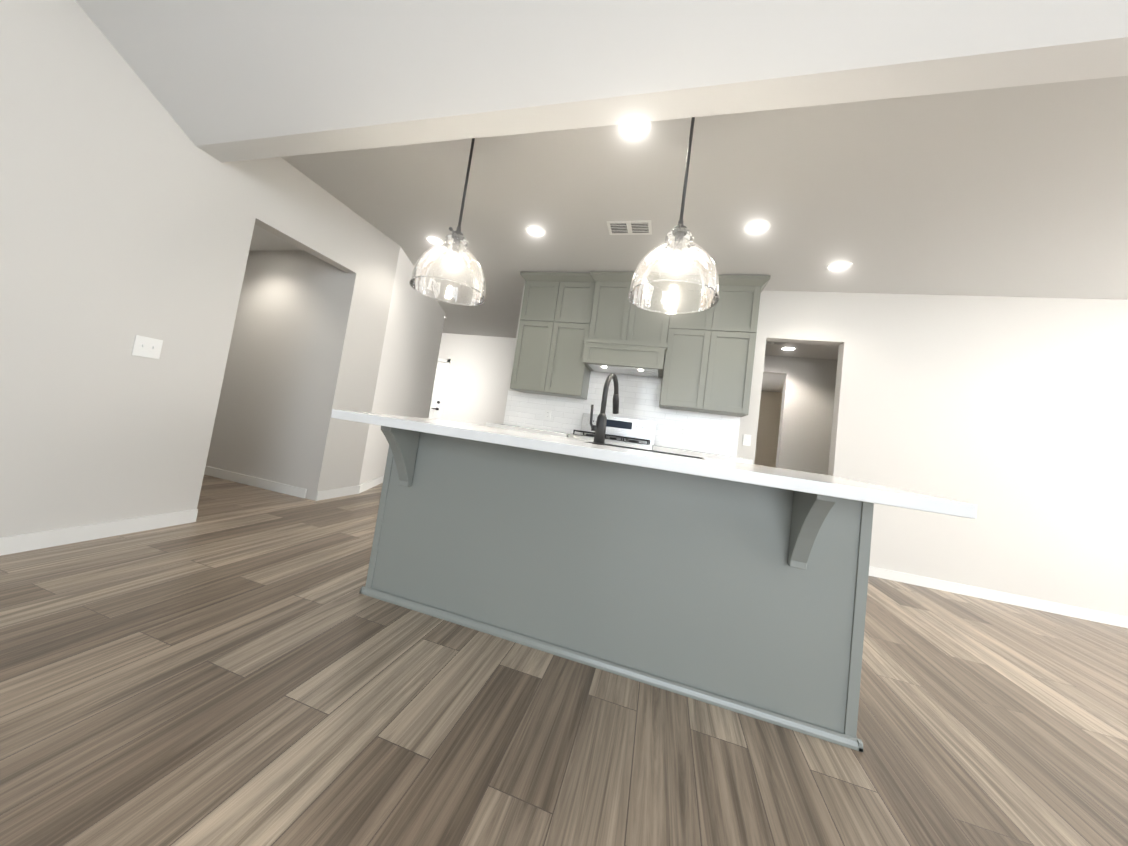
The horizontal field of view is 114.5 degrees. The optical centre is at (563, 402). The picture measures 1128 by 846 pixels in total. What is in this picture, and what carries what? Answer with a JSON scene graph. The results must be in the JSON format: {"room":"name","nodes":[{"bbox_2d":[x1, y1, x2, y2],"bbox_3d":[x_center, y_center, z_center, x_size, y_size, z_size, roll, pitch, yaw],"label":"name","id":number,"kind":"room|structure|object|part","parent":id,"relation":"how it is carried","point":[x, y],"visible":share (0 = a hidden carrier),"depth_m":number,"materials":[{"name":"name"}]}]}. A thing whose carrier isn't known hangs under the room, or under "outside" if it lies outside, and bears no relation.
{"room":"kitchen","nodes":[
{"label":"kitchen","id":0,"kind":"room"},
{"bbox_2d":[0,0,399,537],"bbox_3d":[-2.856,-2.012,0.345,0.120,5.200,7.600,7,-4,16],"label":"wall","id":1,"kind":"structure","parent":0,"point":[128,210],"depth_m":2.03,"materials":[{"name":"white paint"}]},
{"bbox_2d":[0,509,197,555],"bbox_3d":[-3.316,0.453,-0.510,0.012,0.085,6.220,7,-4,16],"label":"baseboard","id":2,"kind":"structure","parent":1,"relation":"attached to","point":[30,541],"depth_m":2.01,"materials":[{"name":"white"}]},
{"bbox_2d":[132,335,162,358],"bbox_3d":[-2.467,-0.327,2.154,0.018,0.118,0.118,7,-4,16],"label":"light switch","id":3,"kind":"object","parent":1,"relation":"attached to","point":[143,346],"visible":1,"depth_m":2.15,"materials":[{"name":"white plastic"}]},
{"bbox_2d":[316,485,359,500],"bbox_3d":[-2.211,0.886,3.571,0.012,0.085,0.480,7,-4,16],"label":"baseboard","id":4,"kind":"structure","parent":1,"relation":"attached to","point":[339,492],"depth_m":3.54,"materials":[{"name":"white wood"}]},
{"bbox_2d":[249,224,301,250],"bbox_3d":[-4.076,-1.879,3.942,4.130,0.300,1.460,7,-4,16],"label":"ceiling","id":5,"kind":"structure","parent":0,"point":[262,239],"depth_m":3.61,"materials":[{"name":"white paint"}]},
{"bbox_2d":[206,250,346,497],"bbox_3d":[-3.017,-0.534,3.752,1.700,2.700,0.120,7,-4,16],"label":"wall","id":6,"kind":"structure","parent":0,"point":[268,412],"depth_m":3.60,"materials":[{"name":"white paint"}]},
{"bbox_2d":[204,466,306,497],"bbox_3d":[-3.153,0.758,3.581,1.580,0.085,0.012,7,-4,16],"label":"baseboard","id":7,"kind":"structure","parent":6,"relation":"attached to","point":[211,471],"depth_m":3.53,"materials":[{"name":"white wood"}]},
{"bbox_2d":[359,246,444,484],"bbox_3d":[-2.196,-0.327,5.124,0.120,2.700,2.500,8,-4,-7],"label":"wall","id":8,"kind":"structure","parent":0,"point":[409,357],"depth_m":4.56,"materials":[{"name":"white paint"}]},
{"bbox_2d":[359,475,383,492],"bbox_3d":[-2.306,0.975,5.043,0.012,0.085,2.500,8,-4,-7],"label":"baseboard","id":9,"kind":"structure","parent":8,"relation":"attached to","point":[370,484],"depth_m":4.10,"materials":[{"name":"white wood"}]},
{"bbox_2d":[438,333,515,425],"bbox_3d":[-3.571,-0.296,8.282,9.400,2.700,0.120,7,-4,16],"label":"wall","id":10,"kind":"structure","parent":0,"point":[478,381],"depth_m":7.78,"materials":[{"name":"white paint"}]},
{"bbox_2d":[429,362,446,418],"bbox_3d":[-3.119,0.080,8.078,0.850,2.030,0.100,7,-4,16],"label":"exterior door","id":11,"kind":"structure","parent":10,"relation":"in","point":[437,391],"depth_m":8.03,"materials":[{"name":"white wood"}]},
{"bbox_2d":[438,358,450,419],"bbox_3d":[-3.122,0.043,8.051,1.000,2.120,0.016,7,-4,16],"label":"door frame","id":12,"kind":"structure","parent":10,"relation":"attached to","point":[444,385],"depth_m":7.95,"materials":[{"name":"white wood"}]},
{"bbox_2d":[508,275,553,394],"bbox_3d":[-0.257,-0.771,4.274,0.480,1.324,0.348,7,-4,16],"label":"upper cabinet","id":13,"kind":"object","parent":0,"relation":"attached to","point":[536,297],"depth_m":4.14,"materials":[{"name":"grey wood"}]},
{"bbox_2d":[0,474,1127,845],"bbox_3d":[-1.863,0.943,2.637,16.400,0.060,13.520,7,-4,16],"label":"floor","id":14,"kind":"structure","parent":0,"point":[238,664],"depth_m":1.20,"materials":[{"name":"brown wood"}]},
{"bbox_2d":[497,427,567,437],"bbox_3d":[-0.369,0.768,4.000,0.878,0.874,0.618,7,-4,16],"label":"base cabinet","id":15,"kind":"object","parent":14,"relation":"on","point":[512,428],"depth_m":3.70,"materials":[{"name":"grey"}]},
{"bbox_2d":[486,423,569,434],"bbox_3d":[-0.318,0.313,4.029,0.898,0.038,0.628,7,-4,16],"label":"countertop","id":16,"kind":"structure","parent":15,"relation":"on","point":[487,424],"depth_m":3.78,"materials":[{"name":"white stone"}]},
{"bbox_2d":[568,413,655,449],"bbox_3d":[0.455,0.712,3.728,0.818,1.170,0.696,7,-4,16],"label":"range","id":17,"kind":"object","parent":14,"relation":"on","point":[636,433],"visible":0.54,"depth_m":3.97,"materials":[{"name":"silver metal"}]},
{"bbox_2d":[355,421,914,751],"bbox_3d":[0.104,0.677,1.753,2.172,0.875,0.763,7,-4,16],"label":"kitchen island","id":18,"kind":"object","parent":14,"relation":"on","point":[738,587],"depth_m":1.52,"materials":[{"name":"grey wood"}]},
{"bbox_2d":[331,409,976,518],"bbox_3d":[0.166,0.220,1.728,2.270,0.039,0.880,7,-4,16],"label":"island countertop","id":19,"kind":"structure","parent":18,"relation":"on","point":[794,481],"depth_m":1.29,"materials":[{"name":"white stone"}]},
{"bbox_2d":[590,373,618,444],"bbox_3d":[0.215,0.031,1.864,0.104,0.367,0.292,7,-4,16],"label":"faucet","id":20,"kind":"object","parent":19,"relation":"on","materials":[{"name":"black metal"}]},
{"bbox_2d":[623,446,710,460],"bbox_3d":[0.390,0.376,1.863,0.597,0.266,0.307,7,-4,16],"label":"sink","id":21,"kind":"object","parent":19,"relation":"in","point":[624,447],"depth_m":1.96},
{"bbox_2d":[653,447,749,463],"bbox_3d":[1.244,0.956,3.543,0.828,0.874,0.618,7,-4,16],"label":"base cabinet","id":22,"kind":"object","parent":14,"relation":"on","point":[679,452],"depth_m":3.26,"materials":[{"name":"grey"}]},
{"bbox_2d":[654,447,752,462],"bbox_3d":[1.314,0.504,3.567,0.848,0.038,0.628,7,-4,16],"label":"countertop","id":23,"kind":"structure","parent":22,"relation":"on","point":[655,448],"depth_m":3.29,"materials":[{"name":"white stone"}]},
{"bbox_2d":[869,566,1127,627],"bbox_3d":[4.404,1.744,2.921,3.990,0.085,0.014,7,-4,16],"label":"baseboard","id":24,"kind":"structure","parent":14,"relation":"on","point":[1052,607],"depth_m":3.10,"materials":[{"name":"white wood"}]},
{"bbox_2d":[538,275,597,402],"bbox_3d":[0.112,-0.730,4.151,0.543,1.326,0.383,7,-4,16],"label":"upper cabinet","id":25,"kind":"object","parent":0,"relation":"attached to","point":[581,337],"depth_m":4.03,"materials":[{"name":"grey wood"}]},
{"bbox_3d":[0.781,-1.307,4.010,2.610,0.089,0.423,7,-4,16],"label":"crown","id":26,"kind":"part","parent":25,"relation":"part of","materials":[{"name":"grey wood"}]},
{"bbox_2d":[75,0,1127,145],"bbox_3d":[1.229,-2.807,-1.660,8.840,2.798,5.950,7,-4,16],"label":"ceiling","id":27,"kind":"structure","parent":0,"point":[207,72],"depth_m":1.53,"materials":[{"name":"white paint"}]},
{"bbox_2d":[582,271,677,378],"bbox_3d":[0.711,-0.835,3.939,0.821,0.987,0.500,7,-4,16],"label":"upper cabinet","id":28,"kind":"object","parent":0,"relation":"attached to","point":[621,337],"depth_m":3.78,"materials":[{"name":"grey wood"}]},
{"bbox_2d":[582,337,667,377],"bbox_3d":[0.660,-0.468,3.909,0.850,0.273,0.510,7,-4,16],"label":"hood","id":29,"kind":"object","parent":28,"relation":"attached to","point":[600,357],"depth_m":3.71,"materials":[{"name":"grey"}]},
{"bbox_2d":[650,275,725,410],"bbox_3d":[1.292,-0.592,3.817,0.538,1.326,0.383,7,-4,16],"label":"upper cabinet","id":30,"kind":"object","parent":0,"relation":"attached to","point":[687,382],"depth_m":3.66,"materials":[{"name":"grey wood"}]},
{"bbox_2d":[281,76,1127,337],"bbox_3d":[-0.685,-1.501,5.790,16.240,0.120,7.350,7,-4,16],"label":"ceiling","id":31,"kind":"structure","parent":0,"point":[1018,191],"depth_m":2.50,"materials":[{"name":"grey paint"}]},
{"bbox_2d":[425,235,444,244],"bbox_3d":[-1.330,-1.665,3.738,0.194,0.006,0.194,7,-4,16],"label":"recessed light","id":32,"kind":"object","parent":31,"relation":"in","point":[434,240],"visible":0.81,"depth_m":3.73,"materials":[{"name":"white"}]},
{"bbox_2d":[409,138,485,305],"bbox_3d":[-0.604,-1.154,2.155,0.427,1.038,0.427,7,-4,16],"label":"pendant light","id":33,"kind":"object","parent":31,"relation":"hanging from","point":[425,262],"visible":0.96,"depth_m":2.15,"materials":[{"name":"clear glass"}]},
{"bbox_3d":[-0.651,-0.808,2.131,0.427,0.338,0.427,7,-4,16],"label":"lamp shade","id":34,"kind":"part","parent":33,"relation":"part of","materials":[{"name":"clear glass"}]},
{"bbox_2d":[525,225,545,236],"bbox_3d":[-0.257,-1.550,3.290,0.194,0.006,0.194,7,-4,16],"label":"recessed light","id":35,"kind":"object","parent":31,"relation":"in","point":[535,231],"visible":1,"depth_m":3.28,"materials":[{"name":"white plastic"}]},
{"bbox_2d":[607,220,651,234],"bbox_3d":[0.547,-1.456,3.031,0.360,0.010,0.200,7,-4,16],"label":"ceiling vent","id":36,"kind":"object","parent":31,"relation":"in","point":[638,227],"visible":1,"depth_m":3.02,"materials":[{"name":"white metal"}]},
{"bbox_2d":[617,121,651,140],"bbox_3d":[0.393,-1.548,2.041,0.194,0.006,0.194,7,-4,16],"label":"recessed light","id":37,"kind":"object","parent":31,"relation":"in","point":[634,131],"visible":0.52,"depth_m":2.06,"materials":[{"name":"white plastic"}]},
{"bbox_2d":[197,37,1127,161],"bbox_3d":[1.860,-1.321,1.183,8.600,0.420,0.140,7,-4,16],"label":"header beam","id":38,"kind":"structure","parent":31,"relation":"attached to","point":[1076,61],"depth_m":1.48,"materials":[{"name":"white paint"}]},
{"bbox_2d":[628,117,718,313],"bbox_3d":[0.594,-1.015,1.800,0.427,1.038,0.427,7,-4,16],"label":"pendant light","id":39,"kind":"object","parent":31,"relation":"hanging from","point":[699,256],"visible":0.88,"depth_m":1.80,"materials":[{"name":"clear glass"}]},
{"bbox_3d":[0.547,-0.669,1.776,0.427,0.338,0.427,7,-4,16],"label":"lamp shade","id":40,"kind":"part","parent":39,"relation":"part of","materials":[{"name":"clear glass"}]},
{"bbox_2d":[743,220,770,234],"bbox_3d":[1.483,-1.347,2.797,0.194,0.006,0.194,7,-4,16],"label":"recessed light","id":41,"kind":"object","parent":31,"relation":"in","point":[756,227],"visible":1,"depth_m":2.79,"materials":[{"name":"white"}]},
{"bbox_2d":[825,261,852,271],"bbox_3d":[2.412,-1.193,3.186,0.194,0.006,0.194,7,-4,16],"label":"recessed light","id":42,"kind":"object","parent":31,"relation":"in","point":[839,266],"visible":1,"depth_m":3.18,"materials":[{"name":"white plastic"}]},
{"bbox_2d":[690,279,765,418],"bbox_3d":[1.666,-0.546,3.729,0.475,1.324,0.348,7,-4,16],"label":"upper cabinet","id":43,"kind":"object","parent":0,"relation":"attached to","point":[733,373],"depth_m":3.55,"materials":[{"name":"grey wood"}]},
{"bbox_2d":[754,391,781,466],"bbox_3d":[0.071,0.212,9.169,16.000,2.800,0.120,7,-4,16],"label":"wall","id":44,"kind":"structure","parent":0,"point":[768,430],"depth_m":7.88,"materials":[{"name":"beige paint"}]},
{"bbox_2d":[761,373,783,392],"bbox_3d":[3.161,-0.675,6.786,4.000,0.340,3.030,7,-4,16],"label":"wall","id":45,"kind":"structure","parent":0,"point":[772,382],"depth_m":6.97,"materials":[{"name":"white paint"}]},
{"bbox_2d":[763,355,837,474],"bbox_3d":[3.080,0.388,5.055,5.220,2.700,0.120,7,-4,16],"label":"wall","id":46,"kind":"structure","parent":0,"point":[806,419],"depth_m":4.94,"materials":[{"name":"white paint"}]},
{"bbox_2d":[765,341,838,359],"bbox_3d":[3.046,-0.864,4.416,4.980,0.320,1.380,7,-4,16],"label":"ceiling","id":47,"kind":"structure","parent":0,"point":[816,351],"depth_m":4.73,"materials":[{"name":"white paint"}]},
{"bbox_2d":[766,341,787,344],"bbox_3d":[2.623,-0.743,4.560,0.300,0.010,0.120,7,-4,16],"label":"ceiling vent","id":48,"kind":"object","parent":47,"relation":"in","point":[775,343],"visible":0.77,"depth_m":4.53,"materials":[{"name":"white metal"}]},
{"bbox_2d":[780,347,796,350],"bbox_3d":[2.909,-0.696,4.706,0.194,0.006,0.194,7,-4,16],"label":"recessed light","id":49,"kind":"object","parent":47,"relation":"in","point":[788,348],"visible":0.98,"depth_m":4.71,"materials":[{"name":"white"}]},
{"bbox_2d":[505,284,1127,616],"bbox_3d":[2.915,0.262,3.551,7.510,2.700,0.120,7,-4,16],"label":"wall","id":50,"kind":"structure","parent":0,"point":[1008,416],"depth_m":3.25,"materials":[{"name":"white paint"}]},
{"bbox_2d":[503,368,740,456],"bbox_3d":[0.571,0.025,4.142,2.645,0.784,0.008,7,-4,16],"label":"backsplash","id":51,"kind":"structure","parent":50,"relation":"attached to","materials":[{"name":"tile"}]},
{"bbox_2d":[743,434,750,445],"bbox_3d":[1.888,0.388,3.742,0.072,0.115,0.018,7,-4,16],"label":"light switch","id":52,"kind":"object","parent":50,"relation":"attached to","point":[746,440],"visible":1,"depth_m":3.75,"materials":[{"name":"white plastic"}]}
]}

